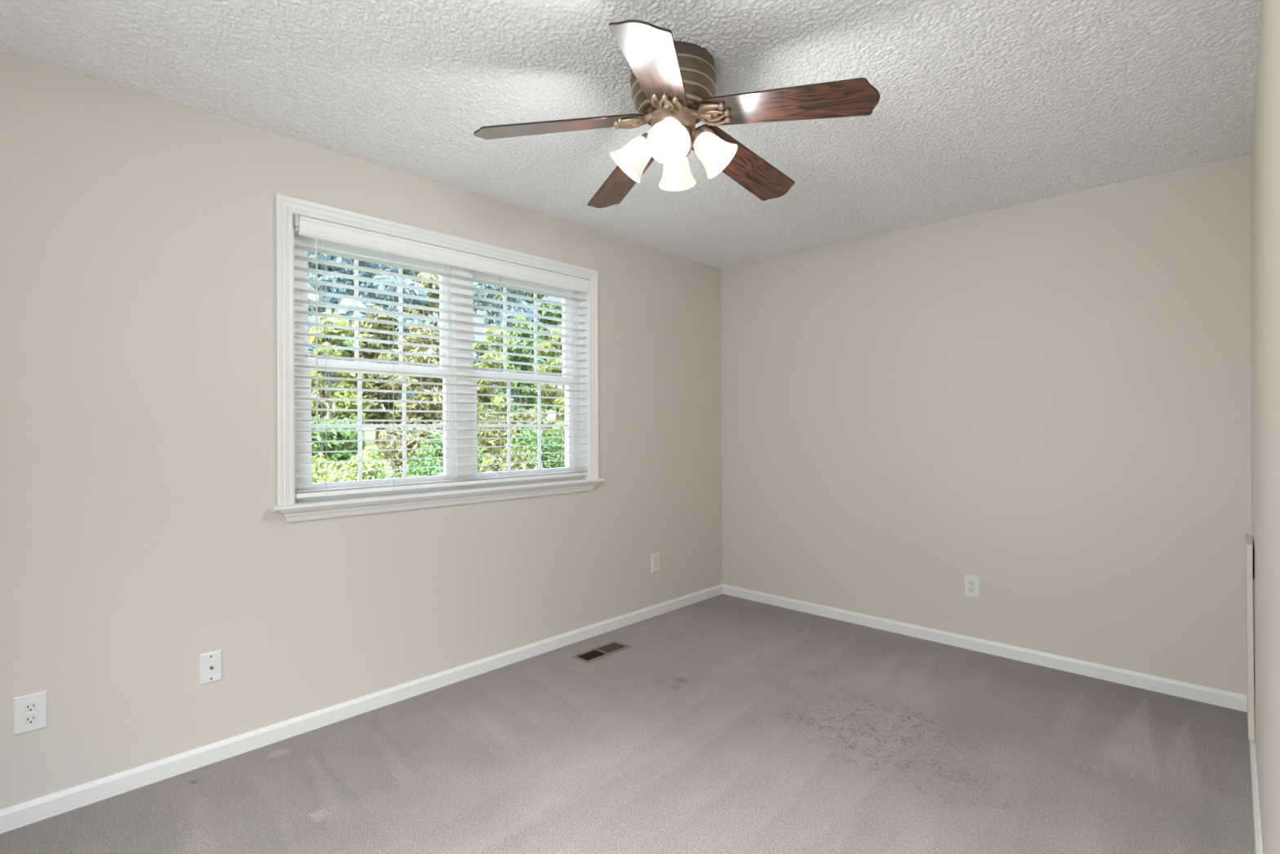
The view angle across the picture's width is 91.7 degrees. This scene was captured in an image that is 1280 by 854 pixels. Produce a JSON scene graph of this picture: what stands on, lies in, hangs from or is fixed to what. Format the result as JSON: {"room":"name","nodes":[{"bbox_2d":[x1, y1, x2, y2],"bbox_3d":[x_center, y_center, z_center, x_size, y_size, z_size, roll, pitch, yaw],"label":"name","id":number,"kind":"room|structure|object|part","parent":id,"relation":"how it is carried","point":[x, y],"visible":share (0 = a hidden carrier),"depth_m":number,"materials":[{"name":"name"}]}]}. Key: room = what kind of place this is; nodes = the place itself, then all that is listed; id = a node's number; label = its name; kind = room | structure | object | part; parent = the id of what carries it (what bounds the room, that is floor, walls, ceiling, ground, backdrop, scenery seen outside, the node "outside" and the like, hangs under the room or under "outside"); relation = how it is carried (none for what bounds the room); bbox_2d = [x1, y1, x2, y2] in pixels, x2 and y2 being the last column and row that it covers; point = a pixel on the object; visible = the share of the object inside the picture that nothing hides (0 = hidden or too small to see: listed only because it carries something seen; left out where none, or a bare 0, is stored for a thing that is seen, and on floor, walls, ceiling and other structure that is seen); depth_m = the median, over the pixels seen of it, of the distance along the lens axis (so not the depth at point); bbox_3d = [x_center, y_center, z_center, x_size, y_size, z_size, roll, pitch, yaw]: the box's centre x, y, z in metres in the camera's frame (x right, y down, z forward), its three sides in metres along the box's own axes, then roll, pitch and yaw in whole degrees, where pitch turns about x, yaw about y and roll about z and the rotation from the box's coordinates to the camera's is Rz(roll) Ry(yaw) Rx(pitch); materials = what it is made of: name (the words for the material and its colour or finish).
{"room":"empty bedroom","nodes":[
{"label":"empty bedroom","id":0,"kind":"room"},
{"bbox_2d":[0,51,721,809],"bbox_3d":[-0.960,0.085,3.138,0.160,2.544,4.710,0,0,44],"label":"wall","id":1,"kind":"structure","parent":0,"point":[140,538],"depth_m":2.35,"materials":[{"name":"beige paint"}]},
{"bbox_2d":[13,689,47,735],"bbox_3d":[-1.945,0.912,1.982,0.008,0.119,0.078,0,0,44],"label":"wall outlet","id":2,"kind":"object","parent":1,"relation":"attached to","point":[30,710],"visible":1,"depth_m":1.98,"materials":[{"name":"white plastic"}]},
{"bbox_2d":[22,713,38,724],"bbox_3d":[-1.944,0.932,1.981,0.004,0.028,0.034,0,0,44],"label":"receptacle","id":3,"kind":"object","parent":2,"relation":"attached to","point":[28,718],"depth_m":1.98,"materials":[{"name":"white plastic"}]},
{"bbox_2d":[22,701,38,712],"bbox_3d":[-1.944,0.893,1.981,0.004,0.028,0.034,0,0,44],"label":"receptacle","id":4,"kind":"object","parent":2,"relation":"attached to","point":[28,706],"depth_m":1.98,"materials":[{"name":"white plastic"}]},
{"bbox_2d":[199,649,222,684],"bbox_3d":[-1.608,0.903,2.329,0.017,0.114,0.070,0,0,44],"label":"cable jack","id":5,"kind":"object","parent":1,"relation":"attached to","point":[211,663],"visible":1,"depth_m":2.33,"materials":[{"name":"white plastic"}]},
{"bbox_2d":[0,583,722,833],"bbox_3d":[-0.949,1.223,3.022,0.012,0.070,4.550,0,0,44],"label":"baseboard","id":6,"kind":"structure","parent":1,"relation":"attached to","point":[33,811],"depth_m":2.52,"materials":[{"name":"white paint"}]},
{"bbox_2d":[269,193,604,522],"bbox_3d":[-0.904,-0.276,3.153,0.216,1.322,1.774,0,0,44],"label":"window","id":7,"kind":"structure","parent":1,"relation":"in","point":[292,508],"depth_m":3.00,"materials":[{"name":"white paint"}]},
{"bbox_3d":[-1.434,-0.310,2.511,0.021,1.248,0.062,0,0,44],"label":"casing","id":8,"kind":"part","parent":7,"relation":"part of","materials":[{"name":"white paint"}]},
{"bbox_3d":[-1.224,-0.542,2.917,0.032,0.559,0.696,0,0,44],"label":"sash","id":9,"kind":"part","parent":7,"relation":"part of","materials":[{"name":"white plastic"}]},
{"bbox_3d":[-1.199,0.004,2.895,0.032,0.569,0.696,0,0,44],"label":"sash","id":10,"kind":"part","parent":7,"relation":"part of","materials":[{"name":"white plastic"}]},
{"bbox_3d":[-0.939,-0.279,3.195,0.088,1.180,1.600,0,0,44],"label":"vinyl frame","id":11,"kind":"part","parent":7,"relation":"part of","materials":[{"name":"white plastic"}]},
{"bbox_3d":[-0.858,-0.906,3.115,0.021,0.062,1.736,0,0,44],"label":"casing","id":12,"kind":"part","parent":7,"relation":"part of","materials":[{"name":"white paint"}]},
{"bbox_2d":[293,213,590,498],"bbox_3d":[-0.876,-0.291,3.134,0.069,1.164,1.608,0,0,44],"label":"window blind","id":13,"kind":"object","parent":7,"relation":"attached to","point":[304,226],"visible":0.92,"depth_m":2.96,"materials":[{"name":"white plastic"}]},
{"bbox_3d":[-1.346,-0.260,2.652,0.054,1.102,0.012,0,0,44],"label":"ladder cord","id":14,"kind":"part","parent":13,"relation":"part of","materials":[{"name":"white fabric"}]},
{"bbox_3d":[-1.143,-0.261,2.865,0.054,1.102,0.012,0,0,44],"label":"ladder cord","id":15,"kind":"part","parent":13,"relation":"part of","materials":[{"name":"white fabric"}]},
{"bbox_3d":[-0.878,0.281,3.141,0.052,0.020,1.590,0,0,44],"label":"rail","id":16,"kind":"part","parent":13,"relation":"part of","materials":[{"name":"white plastic"}]},
{"bbox_3d":[-0.943,-0.262,3.075,0.054,1.102,0.012,0,0,44],"label":"ladder cord","id":17,"kind":"part","parent":13,"relation":"part of","materials":[{"name":"white fabric"}]},
{"bbox_3d":[-0.745,-0.263,3.282,0.054,1.102,0.012,0,0,44],"label":"ladder cord","id":18,"kind":"part","parent":13,"relation":"part of","materials":[{"name":"white fabric"}]},
{"bbox_3d":[-0.372,-0.264,3.672,0.054,1.102,0.012,0,0,44],"label":"ladder cord","id":19,"kind":"part","parent":13,"relation":"part of","materials":[{"name":"white fabric"}]},
{"bbox_3d":[-0.671,-0.545,3.496,0.032,0.559,0.689,0,0,44],"label":"sash","id":20,"kind":"part","parent":7,"relation":"part of","materials":[{"name":"white plastic"}]},
{"bbox_3d":[-0.645,0.001,3.474,0.032,0.569,0.689,0,0,44],"label":"sash","id":21,"kind":"part","parent":7,"relation":"part of","materials":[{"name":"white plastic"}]},
{"bbox_3d":[-0.278,-0.316,3.722,0.021,1.248,0.062,0,0,44],"label":"casing","id":22,"kind":"part","parent":7,"relation":"part of","materials":[{"name":"white paint"}]},
{"bbox_2d":[651,552,659,572],"bbox_3d":[0.103,0.903,4.128,0.008,0.119,0.078,0,0,44],"label":"wall outlet","id":23,"kind":"object","parent":1,"relation":"attached to","point":[655,557],"visible":1,"depth_m":4.13,"materials":[{"name":"white plastic"}]},
{"bbox_2d":[0,593,1255,853],"bbox_3d":[0.474,1.255,1.665,3.945,0.001,4.550,0,0,44],"label":"floor","id":24,"kind":"structure","parent":0,"point":[726,724],"depth_m":2.28,"materials":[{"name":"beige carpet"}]},
{"bbox_2d":[570,640,631,663],"bbox_3d":[-0.213,1.297,3.462,0.136,0.096,0.333,0,0,44],"label":"floor vent","id":25,"kind":"object","parent":24,"relation":"in","point":[594,654],"visible":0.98,"depth_m":3.45,"materials":[{"name":"brown metal"}]},
{"bbox_2d":[0,0,1261,269],"bbox_3d":[0.263,-1.183,2.236,2.858,0.005,4.001,0,0,44],"label":"ceiling","id":26,"kind":"structure","parent":0,"point":[983,105],"depth_m":2.16,"materials":[{"name":"white paint"}]},
{"bbox_2d":[473,19,879,208],"bbox_3d":[0.146,-1.000,2.062,1.216,0.369,1.182,0,0,44],"label":"ceiling fan","id":27,"kind":"object","parent":26,"relation":"attached to","point":[673,83],"visible":1,"depth_m":1.93,"materials":[{"name":"brown wood"}]},
{"bbox_3d":[-0.257,-0.962,1.988,0.543,0.006,0.152,-9,14,-7],"label":"blade","id":28,"kind":"part","parent":27,"relation":"part of","materials":[{"name":"brown wood"}]},
{"bbox_3d":[-0.050,-0.963,2.369,0.152,0.006,0.543,-14,-2,-27],"label":"blade","id":29,"kind":"part","parent":27,"relation":"part of","materials":[{"name":"brown wood"}]},
{"bbox_3d":[-0.027,-0.886,2.056,0.143,0.144,0.133,0,0,8],"label":"lamp shade","id":30,"kind":"part","parent":27,"relation":"part of","materials":[{"name":"white glass"}]},
{"bbox_3d":[0.039,-0.932,2.046,0.071,0.070,0.054,0,0,8],"label":"lamp arm","id":31,"kind":"part","parent":27,"relation":"part of","materials":[{"name":"brown metal"}]},
{"bbox_3d":[0.042,-0.963,1.673,0.152,0.006,0.543,12,11,8],"label":"blade","id":32,"kind":"part","parent":27,"relation":"part of","materials":[{"name":"brown wood"}]},
{"bbox_3d":[0.090,-0.886,1.901,0.133,0.144,0.143,0,0,8],"label":"lamp shade","id":33,"kind":"part","parent":27,"relation":"part of","materials":[{"name":"white glass"}]},
{"bbox_3d":[0.093,-0.910,1.925,0.043,0.084,0.081,0,0,8],"label":"bulb","id":34,"kind":"part","parent":27,"relation":"part of","materials":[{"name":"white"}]},
{"bbox_3d":[0.099,-0.932,1.966,0.054,0.070,0.071,0,0,8],"label":"lamp arm","id":35,"kind":"part","parent":27,"relation":"part of","materials":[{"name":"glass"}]},
{"bbox_3d":[0.129,-0.886,2.172,0.133,0.144,0.143,0,0,8],"label":"lamp shade","id":36,"kind":"part","parent":27,"relation":"part of","materials":[{"name":"white glass"}]},
{"bbox_3d":[0.179,-0.932,2.026,0.071,0.070,0.054,0,0,8],"label":"lamp arm","id":37,"kind":"part","parent":27,"relation":"part of","materials":[{"name":"brown metal"}]},
{"bbox_3d":[0.245,-0.886,2.017,0.143,0.144,0.133,0,0,8],"label":"lamp shade","id":38,"kind":"part","parent":27,"relation":"part of","materials":[{"name":"white glass"}]},
{"bbox_3d":[0.377,-0.965,2.290,0.543,0.006,0.152,12,-21,-43],"label":"blade","id":39,"kind":"part","parent":27,"relation":"part of","materials":[{"name":"brown wood"}]},
{"bbox_3d":[0.433,-0.964,1.860,0.543,0.006,0.152,10,-8,28],"label":"blade","id":40,"kind":"part","parent":27,"relation":"part of","materials":[{"name":"brown wood"}]},
{"bbox_2d":[720,153,1251,695],"bbox_3d":[1.726,0.076,3.692,2.960,2.544,0.120,0,0,44],"label":"wall","id":41,"kind":"structure","parent":0,"point":[1046,402],"depth_m":3.31,"materials":[{"name":"beige paint"}]},
{"bbox_2d":[964,573,979,598],"bbox_3d":[1.860,0.893,3.480,0.078,0.123,0.008,0,0,44],"label":"wall outlet","id":42,"kind":"object","parent":41,"relation":"attached to","point":[971,583],"visible":1,"depth_m":3.48,"materials":[{"name":"white plastic"}]},
{"bbox_2d":[968,586,974,592],"bbox_3d":[1.859,0.912,3.479,0.034,0.028,0.004,0,0,44],"label":"receptacle","id":43,"kind":"object","parent":42,"relation":"attached to","point":[971,589],"depth_m":3.48,"materials":[{"name":"white plastic"}]},
{"bbox_2d":[968,580,974,585],"bbox_3d":[1.859,0.873,3.479,0.034,0.028,0.004,0,0,44],"label":"receptacle","id":44,"kind":"object","parent":42,"relation":"attached to","point":[970,582],"depth_m":3.48,"materials":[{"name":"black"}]},
{"bbox_2d":[722,583,1247,711],"bbox_3d":[1.640,1.213,3.688,2.840,0.070,0.012,0,0,44],"label":"baseboard","id":45,"kind":"structure","parent":41,"relation":"attached to","point":[1215,696],"depth_m":3.32,"materials":[{"name":"white paint"}]},
{"bbox_2d":[1250,0,1279,853],"bbox_3d":[1.676,0.079,1.584,0.120,2.544,3.000,0,0,44],"label":"wall","id":46,"kind":"structure","parent":0,"point":[1265,139],"depth_m":1.50,"materials":[{"name":"beige paint"}]},
{"bbox_2d":[1244,533,1254,741],"bbox_3d":[2.386,0.805,2.430,0.022,0.732,0.300,0,0,44],"label":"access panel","id":47,"kind":"object","parent":46,"relation":"attached to","point":[1250,580],"visible":1,"depth_m":2.32,"materials":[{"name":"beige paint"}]},
{"bbox_2d":[1248,739,1262,853],"bbox_3d":[1.632,1.216,1.631,0.012,0.070,3.000,0,0,44],"label":"baseboard","id":48,"kind":"structure","parent":46,"relation":"attached to","point":[1256,815],"depth_m":1.97,"materials":[{"name":"white paint"}]},
{"label":"outside","id":49,"kind":"structure","parent":0,"visible":0},
{"bbox_2d":[322,403,563,479],"bbox_3d":[0.944,-0.446,63.101,79.800,4.545,135.000,0,0,44],"label":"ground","id":50,"kind":"structure","parent":49,"point":[369,435],"depth_m":24.10,"materials":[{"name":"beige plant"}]},
{"bbox_2d":[311,466,358,483],"bbox_3d":[-5.428,1.214,10.594,1.198,1.386,1.639,0,0,44],"label":"shrub","id":51,"kind":"object","parent":50,"relation":"on","point":[330,477],"visible":0.07,"depth_m":10.69,"materials":[{"name":"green plant"}]},
{"bbox_2d":[308,308,366,445],"bbox_3d":[-9.454,-1.251,18.764,2.164,4.687,2.257,0,0,-24],"label":"tree","id":52,"kind":"object","parent":50,"relation":"on","point":[336,415],"visible":0.4,"depth_m":18.55,"materials":[{"name":"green plant"}]},
{"bbox_2d":[311,414,366,479],"bbox_3d":[-7.887,0.578,15.408,1.634,1.760,2.294,0,0,44],"label":"shrub","id":53,"kind":"object","parent":50,"relation":"on","point":[316,436],"visible":0.39,"depth_m":15.15,"materials":[{"name":"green plant"}]},
{"bbox_2d":[311,446,388,483],"bbox_3d":[-5.896,1.099,12.697,1.213,1.395,1.714,0,0,44],"label":"shrub","id":54,"kind":"object","parent":50,"relation":"on","point":[366,475],"visible":0.24,"depth_m":12.56,"materials":[{"name":"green plant"}]},
{"bbox_2d":[307,250,411,408],"bbox_3d":[-12.865,-4.695,27.037,5.524,10.546,4.848,0,0,-15],"label":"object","id":55,"kind":"object","parent":50,"relation":"on","point":[345,260],"visible":0.21,"depth_m":26.36,"materials":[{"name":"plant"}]},
{"bbox_2d":[338,305,411,442],"bbox_3d":[-10.117,-2.015,23.574,2.879,5.356,2.527,0,0,3],"label":"tree","id":56,"kind":"object","parent":50,"relation":"on","point":[364,344],"visible":0.36,"depth_m":23.10,"materials":[{"name":"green plant"}]},
{"bbox_2d":[349,264,432,413],"bbox_3d":[-14.662,-6.240,36.373,5.587,13.075,4.911,0,0,1],"label":"tree","id":57,"kind":"object","parent":50,"relation":"on","point":[420,293],"visible":0.12,"depth_m":35.60,"materials":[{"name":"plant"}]},
{"bbox_2d":[374,422,443,475],"bbox_3d":[-6.182,0.654,17.246,2.211,1.587,1.648,0,0,-23],"label":"shrub","id":58,"kind":"object","parent":50,"relation":"on","point":[411,434],"visible":0.31,"depth_m":16.79,"materials":[{"name":"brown plant"}]},
{"bbox_2d":[384,458,443,478],"bbox_3d":[-4.184,1.248,11.932,1.580,1.323,1.126,0,0,-27],"label":"shrub","id":59,"kind":"object","parent":50,"relation":"on","point":[423,472],"visible":0.06,"depth_m":11.74,"materials":[{"name":"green plant"}]},
{"bbox_2d":[388,320,443,429],"bbox_3d":[-7.260,-1.278,20.994,2.047,4.694,2.265,0,0,2],"label":"tree","id":60,"kind":"object","parent":50,"relation":"on","point":[397,386],"visible":0.49,"depth_m":20.59,"materials":[{"name":"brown plant"}]},
{"bbox_2d":[393,271,442,391],"bbox_3d":[-15.795,-7.098,45.890,5.672,13.571,5.108,0,0,7],"label":"tree","id":61,"kind":"object","parent":50,"relation":"on","point":[433,304],"visible":0.11,"depth_m":44.38,"materials":[{"name":"brown plant"}]},
{"bbox_2d":[408,433,483,472],"bbox_3d":[-4.409,1.000,14.255,1.852,1.702,1.314,0,0,-31],"label":"shrub","id":62,"kind":"object","parent":50,"relation":"on","point":[433,452],"visible":0.14,"depth_m":13.90,"materials":[{"name":"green plant"}]},
{"bbox_2d":[433,281,541,423],"bbox_3d":[-7.773,-5.787,32.827,5.324,12.586,6.490,0,0,44],"label":"tree","id":63,"kind":"object","parent":50,"relation":"on","point":[481,303],"visible":0.06,"depth_m":31.71,"materials":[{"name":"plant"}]},
{"bbox_2d":[473,323,518,449],"bbox_3d":[-5.492,-1.355,22.929,2.280,5.018,1.978,0,0,29],"label":"tree","id":64,"kind":"object","parent":50,"relation":"on","point":[494,399],"visible":0.38,"depth_m":22.68,"materials":[{"name":"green plant"}]},
{"bbox_2d":[477,443,543,472],"bbox_3d":[-2.787,1.122,13.379,1.651,1.585,1.202,0,0,-26],"label":"shrub","id":65,"kind":"object","parent":50,"relation":"on","point":[520,458],"visible":0.16,"depth_m":13.29,"materials":[{"name":"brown plant"}]},
{"bbox_2d":[476,406,548,467],"bbox_3d":[-3.982,0.347,19.481,2.615,2.016,1.863,0,0,-28],"label":"shrub","id":66,"kind":"object","parent":50,"relation":"on","point":[492,433],"visible":0.34,"depth_m":19.02,"materials":[{"name":"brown plant"}]},
{"bbox_2d":[493,315,546,414],"bbox_3d":[-5.430,-2.288,28.417,2.537,5.791,3.087,0,0,44],"label":"tree","id":67,"kind":"object","parent":50,"relation":"on","point":[512,341],"visible":0.27,"depth_m":27.86,"materials":[{"name":"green plant"}]},
{"bbox_2d":[490,288,562,410],"bbox_3d":[-7.569,-6.547,44.012,5.795,13.321,5.154,0,0,44],"label":"tree","id":68,"kind":"object","parent":50,"relation":"on","point":[539,296],"visible":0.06,"depth_m":43.28,"materials":[{"name":"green plant"}]},
{"bbox_2d":[502,422,564,468],"bbox_3d":[-2.558,0.827,16.192,2.063,1.890,1.509,0,0,-28],"label":"shrub","id":69,"kind":"object","parent":50,"relation":"on","point":[549,456],"visible":0.37,"depth_m":15.97,"materials":[{"name":"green plant"}]},
{"bbox_2d":[528,328,564,450],"bbox_3d":[-3.320,-1.438,24.982,2.126,5.195,1.954,0,0,28],"label":"tree","id":70,"kind":"object","parent":50,"relation":"on","point":[553,362],"visible":0.31,"depth_m":24.72,"materials":[{"name":"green plant"}]}
]}

